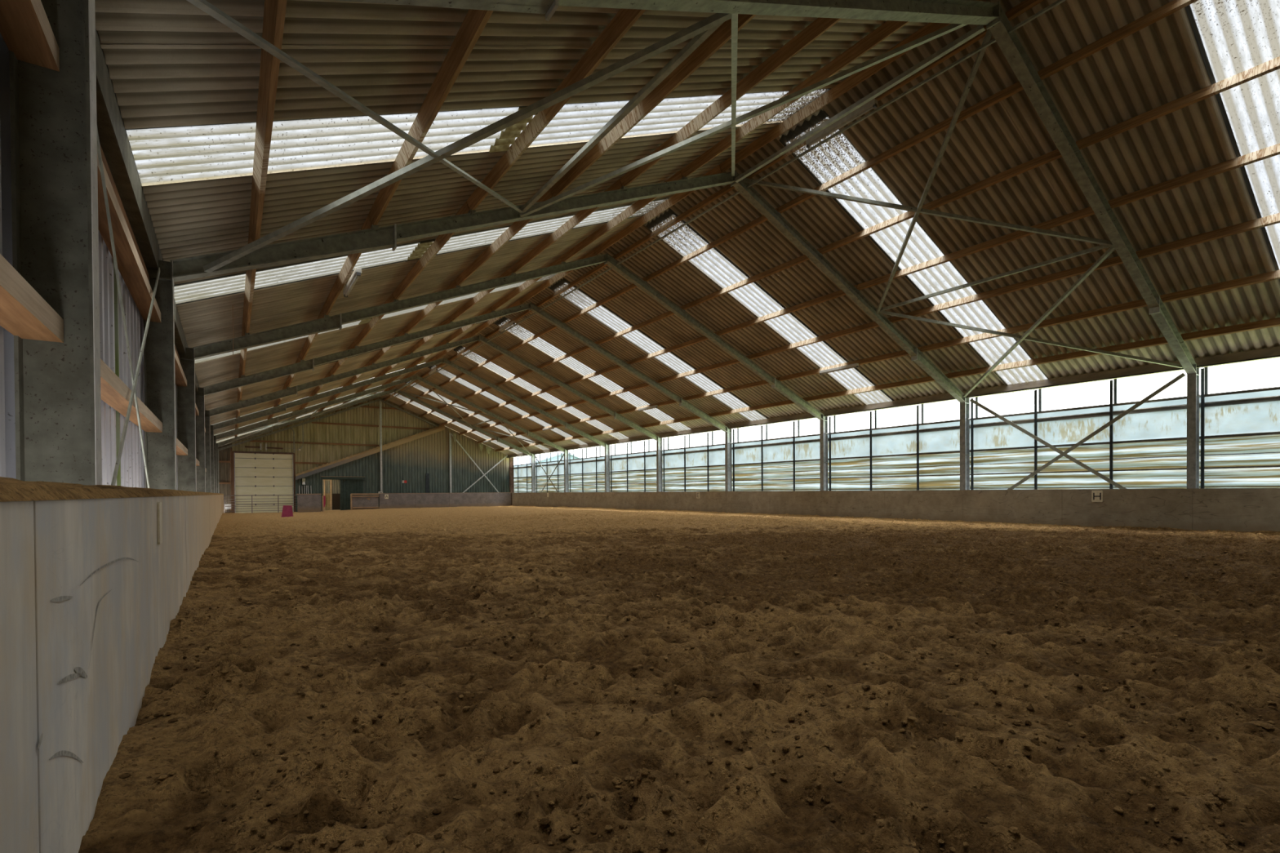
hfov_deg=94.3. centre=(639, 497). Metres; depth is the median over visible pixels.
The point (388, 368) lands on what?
roof purlin
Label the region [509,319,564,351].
roof purlin
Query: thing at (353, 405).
gable girt
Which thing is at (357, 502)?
gate
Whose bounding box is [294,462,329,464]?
gable girt
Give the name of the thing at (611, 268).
tie
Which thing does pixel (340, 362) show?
roof purlin
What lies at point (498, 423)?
roof purlin
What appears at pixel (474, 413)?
roof purlin
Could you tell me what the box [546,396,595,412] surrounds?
roof purlin
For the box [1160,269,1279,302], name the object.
beam
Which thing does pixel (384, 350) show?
roof purlin
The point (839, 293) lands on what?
beam
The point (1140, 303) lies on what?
beam
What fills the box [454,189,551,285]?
beam
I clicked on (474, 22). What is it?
roof purlin
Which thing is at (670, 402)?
roof purlin
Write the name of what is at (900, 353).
roof purlin
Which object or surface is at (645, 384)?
roof purlin
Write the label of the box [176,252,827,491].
frame
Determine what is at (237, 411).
roof purlin
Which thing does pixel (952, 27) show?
brace
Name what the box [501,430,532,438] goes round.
roof purlin
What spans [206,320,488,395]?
sheet
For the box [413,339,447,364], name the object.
roof purlin
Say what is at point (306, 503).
kickboard
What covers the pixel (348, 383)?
roof purlin
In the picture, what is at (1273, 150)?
beam
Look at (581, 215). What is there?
beam
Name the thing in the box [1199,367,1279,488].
window
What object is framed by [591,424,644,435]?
roof purlin
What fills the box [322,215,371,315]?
roof purlin
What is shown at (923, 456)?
window
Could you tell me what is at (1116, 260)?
purlin
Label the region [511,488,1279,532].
kickboard
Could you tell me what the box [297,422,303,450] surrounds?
tube
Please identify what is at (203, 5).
brace
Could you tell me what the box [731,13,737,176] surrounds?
brace
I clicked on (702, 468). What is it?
window
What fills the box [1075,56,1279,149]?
purlin
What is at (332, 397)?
roof purlin
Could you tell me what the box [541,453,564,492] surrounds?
brace
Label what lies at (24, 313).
beam
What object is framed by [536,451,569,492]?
window
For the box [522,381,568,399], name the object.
roof purlin
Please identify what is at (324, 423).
gable girt
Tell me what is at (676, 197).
beam
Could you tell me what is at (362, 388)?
roof purlin
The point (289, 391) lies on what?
frame
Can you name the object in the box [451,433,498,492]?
brace
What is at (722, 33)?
roof purlin
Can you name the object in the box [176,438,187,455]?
wall girt
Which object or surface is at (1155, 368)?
beam
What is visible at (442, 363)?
roof purlin
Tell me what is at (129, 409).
brace
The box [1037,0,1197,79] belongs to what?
beam
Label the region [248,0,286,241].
beam
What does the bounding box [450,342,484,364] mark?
tie
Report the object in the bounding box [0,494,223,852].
kickboard
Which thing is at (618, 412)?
roof purlin
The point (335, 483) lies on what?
wall
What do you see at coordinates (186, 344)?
beam
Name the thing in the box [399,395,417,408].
roof purlin
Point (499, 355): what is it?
roof purlin
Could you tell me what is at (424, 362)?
sheet
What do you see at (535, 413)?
roof purlin
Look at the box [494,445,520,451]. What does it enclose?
roof purlin
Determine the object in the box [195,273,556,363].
sheet
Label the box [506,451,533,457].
beam
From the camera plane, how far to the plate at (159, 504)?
3.31 m
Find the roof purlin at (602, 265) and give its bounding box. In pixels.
[537,254,616,306]
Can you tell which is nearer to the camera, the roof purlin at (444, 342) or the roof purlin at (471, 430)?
the roof purlin at (444, 342)
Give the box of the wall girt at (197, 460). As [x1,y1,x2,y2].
[195,458,199,466]
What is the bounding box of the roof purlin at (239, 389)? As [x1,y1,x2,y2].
[237,370,242,399]
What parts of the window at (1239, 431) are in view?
rail, rail, rail, rail, rail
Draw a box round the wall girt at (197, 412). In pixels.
[195,403,199,416]
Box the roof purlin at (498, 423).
[482,418,511,428]
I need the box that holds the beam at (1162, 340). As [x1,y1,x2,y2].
[946,337,1168,378]
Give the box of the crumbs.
[115,544,1279,852]
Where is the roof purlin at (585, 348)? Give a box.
[539,341,598,368]
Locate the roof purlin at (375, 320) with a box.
[353,293,394,346]
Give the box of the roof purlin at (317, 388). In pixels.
[314,371,331,394]
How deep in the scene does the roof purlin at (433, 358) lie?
30.77 m
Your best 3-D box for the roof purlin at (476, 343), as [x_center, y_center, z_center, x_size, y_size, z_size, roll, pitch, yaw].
[-7.757,-6.674,26.688,0.108,0.166,4.980,-1,1,-35]
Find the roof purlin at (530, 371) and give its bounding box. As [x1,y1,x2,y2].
[497,364,540,385]
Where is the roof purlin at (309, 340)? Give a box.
[299,308,324,359]
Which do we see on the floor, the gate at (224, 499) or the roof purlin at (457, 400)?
the gate at (224, 499)
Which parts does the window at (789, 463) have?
rail, rail, rail, rail, rail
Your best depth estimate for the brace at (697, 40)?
6.86 m
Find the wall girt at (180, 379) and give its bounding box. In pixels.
[174,350,186,386]
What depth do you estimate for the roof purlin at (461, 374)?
31.47 m
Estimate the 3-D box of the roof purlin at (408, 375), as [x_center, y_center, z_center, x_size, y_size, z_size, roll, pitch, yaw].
[-13.978,-6.707,34.545,0.108,0.166,4.980,-1,1,-35]
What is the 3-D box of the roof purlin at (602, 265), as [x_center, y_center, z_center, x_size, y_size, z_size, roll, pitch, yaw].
[-2.080,-6.635,18.456,0.108,0.166,4.980,-1,1,-35]
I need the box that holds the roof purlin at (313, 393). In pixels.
[302,391,315,408]
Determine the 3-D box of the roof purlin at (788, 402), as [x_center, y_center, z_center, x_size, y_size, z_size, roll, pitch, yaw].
[4.445,-3.451,22.971,0.108,0.166,4.980,-1,1,-35]
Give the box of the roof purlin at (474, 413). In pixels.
[461,408,488,418]
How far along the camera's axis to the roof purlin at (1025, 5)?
7.97 m
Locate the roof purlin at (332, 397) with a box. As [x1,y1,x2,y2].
[320,396,333,409]
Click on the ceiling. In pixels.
(170, 63)
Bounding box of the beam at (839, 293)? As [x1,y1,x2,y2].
[717,284,857,335]
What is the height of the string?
0.900 m
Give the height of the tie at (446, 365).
0.035 m
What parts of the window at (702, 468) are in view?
rail, rail, rail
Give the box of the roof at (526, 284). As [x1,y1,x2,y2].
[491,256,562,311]
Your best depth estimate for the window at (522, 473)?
44.21 m
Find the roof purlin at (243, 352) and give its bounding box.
[239,327,247,375]
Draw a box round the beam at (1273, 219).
[1135,213,1279,258]
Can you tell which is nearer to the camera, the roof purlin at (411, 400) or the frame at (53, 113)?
the frame at (53, 113)
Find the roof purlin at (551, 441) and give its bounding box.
[520,440,552,447]
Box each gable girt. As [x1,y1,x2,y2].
[218,460,230,462]
[218,482,231,484]
[249,440,378,446]
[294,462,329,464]
[311,422,378,426]
[353,404,404,409]
[382,425,431,429]
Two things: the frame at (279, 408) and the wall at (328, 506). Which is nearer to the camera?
the frame at (279, 408)
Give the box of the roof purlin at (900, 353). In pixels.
[778,346,920,381]
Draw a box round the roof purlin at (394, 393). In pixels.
[383,390,401,400]
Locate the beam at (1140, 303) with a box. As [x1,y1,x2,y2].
[920,298,1147,351]
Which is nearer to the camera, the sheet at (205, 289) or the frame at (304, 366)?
the sheet at (205, 289)
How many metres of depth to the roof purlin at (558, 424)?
34.73 m
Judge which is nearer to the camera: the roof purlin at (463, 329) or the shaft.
the roof purlin at (463, 329)
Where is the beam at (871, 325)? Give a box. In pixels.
[749,317,890,359]
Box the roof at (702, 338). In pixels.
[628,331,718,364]
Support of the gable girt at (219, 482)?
attached to the wall at (410, 461)
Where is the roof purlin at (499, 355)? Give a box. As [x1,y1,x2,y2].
[470,347,510,371]
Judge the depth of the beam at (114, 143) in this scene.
4.77 m
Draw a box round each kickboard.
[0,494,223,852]
[296,493,324,512]
[378,492,511,508]
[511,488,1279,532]
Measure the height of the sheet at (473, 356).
3.988 m
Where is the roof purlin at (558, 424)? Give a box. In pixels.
[532,422,570,431]
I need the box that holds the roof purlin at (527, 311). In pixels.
[486,302,538,337]
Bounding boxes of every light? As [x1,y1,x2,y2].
[342,267,361,297]
[428,368,437,374]
[498,320,515,332]
[542,426,554,431]
[638,404,657,411]
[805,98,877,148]
[819,363,858,374]
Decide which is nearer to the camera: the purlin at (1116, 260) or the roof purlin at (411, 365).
the purlin at (1116, 260)
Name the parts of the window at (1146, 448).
rail, rail, rail, rail, rail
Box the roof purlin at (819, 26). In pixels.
[619,17,840,186]
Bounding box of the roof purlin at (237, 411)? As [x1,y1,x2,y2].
[235,397,239,416]
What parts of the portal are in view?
gable post, gable post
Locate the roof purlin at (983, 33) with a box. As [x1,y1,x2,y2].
[745,24,987,178]
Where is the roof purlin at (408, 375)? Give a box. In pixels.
[389,373,410,389]
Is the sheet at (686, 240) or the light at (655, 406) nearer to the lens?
the sheet at (686, 240)
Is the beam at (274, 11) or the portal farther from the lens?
the portal
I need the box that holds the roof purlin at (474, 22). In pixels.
[368,8,493,225]
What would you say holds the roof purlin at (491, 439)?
attached to the frame at (269, 429)
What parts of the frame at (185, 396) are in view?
splice plate, apex plate, splice plate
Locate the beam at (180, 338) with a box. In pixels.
[158,244,185,353]
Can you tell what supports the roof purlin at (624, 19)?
attached to the frame at (53, 113)
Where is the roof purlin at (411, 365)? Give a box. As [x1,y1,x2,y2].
[390,362,414,382]
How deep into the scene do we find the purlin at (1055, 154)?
11.06 m
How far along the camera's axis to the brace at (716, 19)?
6.10 m
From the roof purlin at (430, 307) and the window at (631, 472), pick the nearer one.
the roof purlin at (430, 307)
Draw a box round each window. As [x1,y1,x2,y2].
[513,455,537,492]
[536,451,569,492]
[568,445,610,492]
[610,440,663,492]
[662,431,733,491]
[732,420,829,491]
[827,404,959,490]
[969,378,1186,489]
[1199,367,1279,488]
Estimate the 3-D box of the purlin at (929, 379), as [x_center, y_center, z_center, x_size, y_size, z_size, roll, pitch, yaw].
[7.283,-3.431,18.855,0.108,0.166,4.980,-1,1,-35]
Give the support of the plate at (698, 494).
attached to the kickboard at (1236, 509)
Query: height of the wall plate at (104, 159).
0.120 m
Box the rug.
[323,495,325,506]
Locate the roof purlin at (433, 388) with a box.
[417,383,441,398]
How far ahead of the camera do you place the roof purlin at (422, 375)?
34.86 m
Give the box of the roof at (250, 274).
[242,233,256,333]
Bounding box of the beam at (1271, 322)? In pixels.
[1181,317,1279,341]
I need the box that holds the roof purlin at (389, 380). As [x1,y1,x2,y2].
[373,379,391,394]
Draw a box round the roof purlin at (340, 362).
[329,342,355,374]
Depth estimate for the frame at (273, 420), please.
31.80 m
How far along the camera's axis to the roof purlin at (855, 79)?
9.82 m
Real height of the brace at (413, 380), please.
0.070 m
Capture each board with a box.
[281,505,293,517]
[295,425,444,479]
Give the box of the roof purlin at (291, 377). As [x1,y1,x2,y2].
[285,355,301,386]
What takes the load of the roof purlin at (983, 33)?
attached to the frame at (53, 113)
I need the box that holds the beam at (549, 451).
[533,446,567,454]
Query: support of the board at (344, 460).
attached to the wall at (410, 461)
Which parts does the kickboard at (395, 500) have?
board panel, board panel, board panel, board panel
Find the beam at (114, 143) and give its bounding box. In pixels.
[95,28,159,270]
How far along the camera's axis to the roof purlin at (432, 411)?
40.68 m
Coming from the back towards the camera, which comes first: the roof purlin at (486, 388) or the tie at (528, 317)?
the roof purlin at (486, 388)
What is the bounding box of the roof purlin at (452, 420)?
[439,417,461,426]
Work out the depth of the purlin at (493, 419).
37.37 m
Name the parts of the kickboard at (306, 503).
post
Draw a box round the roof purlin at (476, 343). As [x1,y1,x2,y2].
[449,334,487,360]
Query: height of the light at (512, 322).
0.120 m
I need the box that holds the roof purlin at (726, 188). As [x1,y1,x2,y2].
[614,183,734,259]
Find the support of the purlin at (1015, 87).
on the frame at (159, 346)
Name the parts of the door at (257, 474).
guide rail, panel, panel, panel, panel, panel, panel, panel, guide rail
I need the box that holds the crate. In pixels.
[225,503,231,508]
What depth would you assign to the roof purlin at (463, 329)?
22.09 m
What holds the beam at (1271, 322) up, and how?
attached to the frame at (53, 113)
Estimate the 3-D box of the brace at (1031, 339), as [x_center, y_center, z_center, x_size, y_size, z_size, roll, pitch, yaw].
[8.957,-3.756,13.951,6.393,1.805,0.062,0,1,14]
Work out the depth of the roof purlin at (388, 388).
37.41 m
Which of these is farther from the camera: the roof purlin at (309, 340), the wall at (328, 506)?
the wall at (328, 506)
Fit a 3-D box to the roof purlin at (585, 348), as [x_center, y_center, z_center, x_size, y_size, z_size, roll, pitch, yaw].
[-2.953,-5.695,23.932,0.108,0.166,4.980,-1,1,-35]
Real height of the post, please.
2.650 m
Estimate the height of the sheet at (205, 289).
3.987 m
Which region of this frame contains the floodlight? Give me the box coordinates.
[302,478,305,484]
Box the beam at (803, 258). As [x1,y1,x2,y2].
[682,248,820,310]
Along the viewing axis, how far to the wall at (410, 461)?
41.06 m
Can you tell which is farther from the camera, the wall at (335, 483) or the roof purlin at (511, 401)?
the wall at (335, 483)
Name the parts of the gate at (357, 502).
post, rail, rail, board panel, rail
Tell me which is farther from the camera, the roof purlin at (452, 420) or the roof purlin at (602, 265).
the roof purlin at (452, 420)
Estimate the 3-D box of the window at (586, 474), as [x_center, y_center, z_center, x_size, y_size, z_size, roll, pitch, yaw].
[-3.006,-1.011,36.066,0.320,4.100,5.000,-1,1,-35]
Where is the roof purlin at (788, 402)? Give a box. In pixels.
[711,397,806,417]
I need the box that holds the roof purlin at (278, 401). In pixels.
[276,382,287,404]
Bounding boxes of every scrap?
[453,433,456,442]
[479,444,483,452]
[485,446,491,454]
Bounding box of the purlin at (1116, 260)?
[889,255,1123,323]
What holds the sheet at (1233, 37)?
attached to the ceiling
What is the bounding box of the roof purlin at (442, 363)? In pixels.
[422,357,450,377]
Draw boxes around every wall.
[0,33,177,489]
[217,396,509,512]
[322,480,332,511]
[323,480,340,510]
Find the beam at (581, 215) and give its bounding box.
[510,178,622,272]
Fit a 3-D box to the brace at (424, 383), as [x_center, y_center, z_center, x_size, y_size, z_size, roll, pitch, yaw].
[-11.671,-5.648,36.123,0.062,2.054,6.632,0,1,9]
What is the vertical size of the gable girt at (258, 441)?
0.100 m
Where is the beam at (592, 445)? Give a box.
[566,440,608,450]
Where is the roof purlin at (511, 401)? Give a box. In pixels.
[488,396,523,410]
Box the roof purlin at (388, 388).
[373,387,390,399]
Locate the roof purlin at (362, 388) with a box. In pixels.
[347,387,363,401]
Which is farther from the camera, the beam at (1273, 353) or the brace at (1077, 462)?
the brace at (1077, 462)
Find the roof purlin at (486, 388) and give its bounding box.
[465,382,497,398]
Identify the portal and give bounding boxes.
[217,399,485,493]
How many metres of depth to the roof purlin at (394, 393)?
39.55 m
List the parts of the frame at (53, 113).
splice plate, apex plate, splice plate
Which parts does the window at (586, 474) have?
rail, rail, rail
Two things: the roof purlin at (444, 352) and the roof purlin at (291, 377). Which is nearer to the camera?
the roof purlin at (291, 377)
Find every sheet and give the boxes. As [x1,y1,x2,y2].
[125,88,831,186]
[173,197,669,305]
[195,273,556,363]
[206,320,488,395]
[210,362,425,425]
[214,378,400,435]
[216,390,384,443]
[389,392,521,453]
[404,380,549,450]
[427,364,587,444]
[453,345,628,439]
[494,315,690,431]
[548,278,768,426]
[644,208,894,408]
[778,109,1048,392]
[1185,0,1279,281]
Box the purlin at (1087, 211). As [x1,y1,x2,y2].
[856,206,1094,290]
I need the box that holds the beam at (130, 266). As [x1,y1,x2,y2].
[97,153,160,322]
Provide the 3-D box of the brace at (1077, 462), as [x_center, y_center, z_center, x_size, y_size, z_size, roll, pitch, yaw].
[10.631,-1.491,15.737,0.010,2.729,3.700,-1,1,-35]
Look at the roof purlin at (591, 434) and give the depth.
35.49 m
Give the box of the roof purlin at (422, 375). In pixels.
[400,374,422,390]
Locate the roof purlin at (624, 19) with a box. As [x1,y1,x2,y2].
[466,8,645,209]
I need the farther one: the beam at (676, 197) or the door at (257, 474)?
the door at (257, 474)
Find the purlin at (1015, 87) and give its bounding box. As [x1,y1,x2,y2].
[777,80,1023,213]
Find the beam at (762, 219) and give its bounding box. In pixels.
[644,207,778,281]
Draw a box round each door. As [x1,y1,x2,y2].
[231,450,295,513]
[320,475,364,511]
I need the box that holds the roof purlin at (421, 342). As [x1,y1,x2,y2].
[409,317,450,352]
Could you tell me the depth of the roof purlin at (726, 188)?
14.10 m
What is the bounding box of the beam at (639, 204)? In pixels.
[560,169,682,262]
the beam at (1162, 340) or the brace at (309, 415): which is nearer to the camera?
the beam at (1162, 340)
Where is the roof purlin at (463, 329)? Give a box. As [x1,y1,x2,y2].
[445,306,492,342]
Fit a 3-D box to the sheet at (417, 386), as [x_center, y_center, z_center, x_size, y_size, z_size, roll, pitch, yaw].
[-9.984,-4.997,37.946,9.500,3.988,1.050,-1,1,-35]
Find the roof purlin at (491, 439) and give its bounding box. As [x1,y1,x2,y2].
[477,435,502,443]
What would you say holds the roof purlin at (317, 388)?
attached to the frame at (289, 391)
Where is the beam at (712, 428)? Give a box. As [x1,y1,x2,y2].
[659,423,729,438]
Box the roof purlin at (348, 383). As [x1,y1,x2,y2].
[333,380,350,398]
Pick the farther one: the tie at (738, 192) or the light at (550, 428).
the light at (550, 428)
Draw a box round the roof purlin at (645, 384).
[594,379,658,399]
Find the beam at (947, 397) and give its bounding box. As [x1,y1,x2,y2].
[823,391,965,416]
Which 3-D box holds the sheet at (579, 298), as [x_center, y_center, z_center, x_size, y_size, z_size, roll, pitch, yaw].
[1.229,-4.918,21.687,9.500,3.988,1.050,-1,1,-35]
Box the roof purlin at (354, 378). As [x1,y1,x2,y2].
[349,360,372,383]
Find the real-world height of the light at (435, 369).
0.120 m
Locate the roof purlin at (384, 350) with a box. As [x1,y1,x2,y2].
[371,328,404,363]
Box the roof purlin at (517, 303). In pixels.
[470,299,521,336]
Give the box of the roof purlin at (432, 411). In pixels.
[419,406,440,417]
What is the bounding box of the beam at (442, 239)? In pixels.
[392,200,469,299]
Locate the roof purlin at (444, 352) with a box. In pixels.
[435,333,471,359]
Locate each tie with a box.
[422,364,448,380]
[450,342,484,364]
[487,312,535,342]
[538,266,612,311]
[616,191,739,265]
[746,38,996,188]
[1007,0,1065,33]
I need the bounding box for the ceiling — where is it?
[94,0,1279,455]
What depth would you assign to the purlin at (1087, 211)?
12.02 m
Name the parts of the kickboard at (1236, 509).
board panel, board panel, board panel, board panel, board panel, board panel, board panel, board panel, board panel, board panel, board panel, board panel, board panel, board panel, board panel, board panel, board panel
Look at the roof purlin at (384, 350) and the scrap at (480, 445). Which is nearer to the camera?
the roof purlin at (384, 350)
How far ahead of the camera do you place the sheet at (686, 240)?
16.44 m
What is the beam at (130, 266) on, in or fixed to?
attached to the wall at (113, 350)
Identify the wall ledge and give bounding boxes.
[0,476,223,502]
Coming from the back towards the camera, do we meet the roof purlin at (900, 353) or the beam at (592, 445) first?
the beam at (592, 445)
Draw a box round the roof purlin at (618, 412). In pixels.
[569,410,620,424]
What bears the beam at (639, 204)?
attached to the frame at (159, 346)
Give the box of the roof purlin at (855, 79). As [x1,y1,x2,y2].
[720,0,981,172]
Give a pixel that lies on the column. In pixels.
(511, 460)
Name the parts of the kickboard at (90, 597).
board panel, board panel, board panel, board panel, board panel, board panel, board panel, board panel, board panel, board panel, board panel, board panel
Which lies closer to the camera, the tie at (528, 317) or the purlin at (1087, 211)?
the purlin at (1087, 211)
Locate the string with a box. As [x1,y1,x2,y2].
[232,311,233,355]
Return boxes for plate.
[99,143,149,281]
[156,502,162,544]
[174,345,179,360]
[696,492,700,497]
[1091,490,1102,502]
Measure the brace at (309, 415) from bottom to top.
1.805 m
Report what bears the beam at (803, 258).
attached to the frame at (185, 396)
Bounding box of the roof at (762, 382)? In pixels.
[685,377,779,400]
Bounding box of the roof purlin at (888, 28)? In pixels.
[680,20,910,177]
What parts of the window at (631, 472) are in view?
rail, rail, rail, rail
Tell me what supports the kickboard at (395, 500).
on the floor
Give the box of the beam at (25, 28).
[0,0,59,71]
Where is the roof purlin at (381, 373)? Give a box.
[362,371,383,390]
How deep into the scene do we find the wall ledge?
1.65 m
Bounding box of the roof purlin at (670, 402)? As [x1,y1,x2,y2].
[619,396,686,413]
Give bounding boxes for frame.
[8,0,1200,488]
[143,169,969,489]
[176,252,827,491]
[195,302,732,492]
[204,333,662,492]
[209,357,609,493]
[213,374,568,493]
[216,387,535,493]
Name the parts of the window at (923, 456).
rail, rail, rail, rail, rail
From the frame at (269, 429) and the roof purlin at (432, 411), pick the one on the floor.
the frame at (269, 429)
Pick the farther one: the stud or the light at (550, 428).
the stud
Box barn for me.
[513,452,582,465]
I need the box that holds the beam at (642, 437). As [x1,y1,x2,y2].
[607,433,660,444]
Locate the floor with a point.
(1060, 809)
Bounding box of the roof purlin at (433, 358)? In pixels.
[409,355,436,376]
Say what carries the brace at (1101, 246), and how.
attached to the frame at (159, 346)
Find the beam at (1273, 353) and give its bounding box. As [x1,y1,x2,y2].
[1194,346,1279,368]
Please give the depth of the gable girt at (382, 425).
41.87 m
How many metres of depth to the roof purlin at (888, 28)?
8.77 m
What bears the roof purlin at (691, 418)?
attached to the frame at (304, 366)
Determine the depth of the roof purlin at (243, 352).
13.96 m
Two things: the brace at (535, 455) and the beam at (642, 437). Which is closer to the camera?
the beam at (642, 437)
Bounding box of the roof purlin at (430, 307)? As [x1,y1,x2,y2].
[403,280,457,333]
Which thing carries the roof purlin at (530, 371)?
attached to the frame at (279, 408)
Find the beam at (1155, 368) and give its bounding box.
[965,360,1183,398]
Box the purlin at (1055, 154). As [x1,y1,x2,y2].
[819,148,1062,253]
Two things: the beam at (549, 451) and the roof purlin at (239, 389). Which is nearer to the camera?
the roof purlin at (239, 389)
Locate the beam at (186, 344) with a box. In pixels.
[185,338,197,391]
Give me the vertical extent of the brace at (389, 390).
1.974 m
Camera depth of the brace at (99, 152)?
4.18 m
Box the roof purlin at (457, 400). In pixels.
[440,396,465,408]
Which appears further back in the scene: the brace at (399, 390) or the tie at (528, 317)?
the brace at (399, 390)
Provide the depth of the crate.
35.50 m
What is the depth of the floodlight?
37.98 m
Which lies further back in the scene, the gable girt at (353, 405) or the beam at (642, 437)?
the gable girt at (353, 405)
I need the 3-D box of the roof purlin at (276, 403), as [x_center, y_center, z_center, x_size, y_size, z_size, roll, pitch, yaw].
[-16.489,-3.921,26.753,0.108,0.166,4.980,-1,1,-35]
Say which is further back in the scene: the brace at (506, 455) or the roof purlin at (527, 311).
the brace at (506, 455)
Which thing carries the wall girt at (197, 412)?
attached to the wall at (113, 350)
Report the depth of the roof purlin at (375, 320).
15.43 m
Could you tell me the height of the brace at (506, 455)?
3.012 m
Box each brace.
[97,128,150,488]
[111,266,159,485]
[186,0,523,213]
[203,13,732,272]
[224,408,319,444]
[228,415,310,436]
[310,386,389,417]
[337,390,394,403]
[395,379,416,391]
[399,390,492,417]
[424,382,471,426]
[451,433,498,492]
[462,455,507,493]
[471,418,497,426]
[472,426,555,448]
[499,420,531,454]
[519,23,968,217]
[520,13,732,212]
[534,455,558,492]
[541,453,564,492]
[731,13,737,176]
[734,24,985,182]
[742,177,1112,245]
[875,28,991,314]
[875,244,1112,311]
[879,311,1182,368]
[963,244,1115,396]
[969,398,1126,488]
[1007,373,1185,489]
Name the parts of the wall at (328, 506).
post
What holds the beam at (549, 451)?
attached to the frame at (273, 420)
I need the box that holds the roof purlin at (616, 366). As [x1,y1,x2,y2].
[567,360,629,384]
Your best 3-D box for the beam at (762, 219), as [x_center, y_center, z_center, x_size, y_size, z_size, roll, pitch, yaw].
[1.585,-6.212,14.911,0.108,0.166,4.980,-1,1,-35]
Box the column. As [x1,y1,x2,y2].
[509,457,514,493]
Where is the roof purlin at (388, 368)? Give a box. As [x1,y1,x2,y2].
[382,349,411,374]
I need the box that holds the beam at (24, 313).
[0,253,63,342]
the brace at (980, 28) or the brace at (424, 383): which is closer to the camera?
the brace at (980, 28)
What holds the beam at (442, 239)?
attached to the frame at (159, 346)
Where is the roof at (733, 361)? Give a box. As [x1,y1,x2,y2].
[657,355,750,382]
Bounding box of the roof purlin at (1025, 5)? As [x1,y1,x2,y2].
[1005,0,1044,21]
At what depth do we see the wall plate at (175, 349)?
10.33 m
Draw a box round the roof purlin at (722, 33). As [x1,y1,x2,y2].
[549,13,755,196]
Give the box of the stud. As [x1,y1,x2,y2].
[230,448,232,512]
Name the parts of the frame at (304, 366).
splice plate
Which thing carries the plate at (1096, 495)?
attached to the kickboard at (1236, 509)
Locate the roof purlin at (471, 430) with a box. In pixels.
[458,426,482,435]
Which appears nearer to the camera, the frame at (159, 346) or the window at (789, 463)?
the frame at (159, 346)
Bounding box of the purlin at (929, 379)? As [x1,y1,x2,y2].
[805,373,947,401]
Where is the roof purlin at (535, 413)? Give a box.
[510,408,547,421]
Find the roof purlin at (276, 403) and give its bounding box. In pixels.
[270,401,277,417]
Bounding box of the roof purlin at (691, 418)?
[643,413,711,427]
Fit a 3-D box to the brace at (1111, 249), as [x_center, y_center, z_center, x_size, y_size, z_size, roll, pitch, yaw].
[8.973,-3.731,13.928,0.062,1.756,6.393,0,1,7]
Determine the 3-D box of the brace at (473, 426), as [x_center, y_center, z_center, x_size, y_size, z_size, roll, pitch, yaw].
[-8.075,-3.875,38.647,6.393,1.805,0.062,0,1,14]
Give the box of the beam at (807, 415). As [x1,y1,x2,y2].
[728,410,825,429]
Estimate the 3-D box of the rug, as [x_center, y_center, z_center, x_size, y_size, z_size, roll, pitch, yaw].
[-21.734,0.306,40.825,0.200,0.820,0.030,-1,1,-35]
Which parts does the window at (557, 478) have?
rail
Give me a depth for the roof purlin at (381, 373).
29.61 m
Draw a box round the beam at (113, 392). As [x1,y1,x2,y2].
[100,358,162,432]
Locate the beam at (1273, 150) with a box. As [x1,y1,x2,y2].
[1107,142,1279,208]
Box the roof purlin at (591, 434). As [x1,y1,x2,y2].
[551,433,592,442]
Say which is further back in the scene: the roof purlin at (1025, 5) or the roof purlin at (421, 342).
the roof purlin at (421, 342)
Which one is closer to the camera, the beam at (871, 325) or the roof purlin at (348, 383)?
the beam at (871, 325)
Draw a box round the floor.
[78,505,1279,852]
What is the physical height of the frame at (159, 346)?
7.760 m
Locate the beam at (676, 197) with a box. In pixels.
[594,164,722,254]
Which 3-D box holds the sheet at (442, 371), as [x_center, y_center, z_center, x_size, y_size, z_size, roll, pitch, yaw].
[-7.032,-4.976,33.665,9.500,3.987,1.050,-1,1,-35]
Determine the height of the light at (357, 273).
0.120 m
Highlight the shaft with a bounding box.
[236,443,296,449]
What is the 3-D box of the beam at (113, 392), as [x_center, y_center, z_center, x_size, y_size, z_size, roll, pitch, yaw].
[-4.233,-0.798,4.851,0.155,0.110,4.960,-1,1,-35]
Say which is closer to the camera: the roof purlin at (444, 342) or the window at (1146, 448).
the window at (1146, 448)
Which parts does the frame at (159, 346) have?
splice plate, apex plate, splice plate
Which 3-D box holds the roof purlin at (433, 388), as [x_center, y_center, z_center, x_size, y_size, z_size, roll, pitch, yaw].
[-12.608,-6.311,35.491,0.108,0.166,4.980,-1,1,-35]
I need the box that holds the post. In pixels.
[425,473,429,493]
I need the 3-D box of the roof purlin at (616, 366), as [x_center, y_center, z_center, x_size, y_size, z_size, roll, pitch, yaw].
[-1.813,-5.139,24.721,0.108,0.166,4.980,-1,1,-35]
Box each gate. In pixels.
[223,494,297,513]
[350,493,379,510]
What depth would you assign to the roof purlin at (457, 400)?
36.37 m
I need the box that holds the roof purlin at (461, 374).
[440,368,471,386]
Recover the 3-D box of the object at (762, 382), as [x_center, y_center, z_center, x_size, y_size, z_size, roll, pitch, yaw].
[3.305,-4.007,22.182,0.108,0.166,4.980,-1,1,-35]

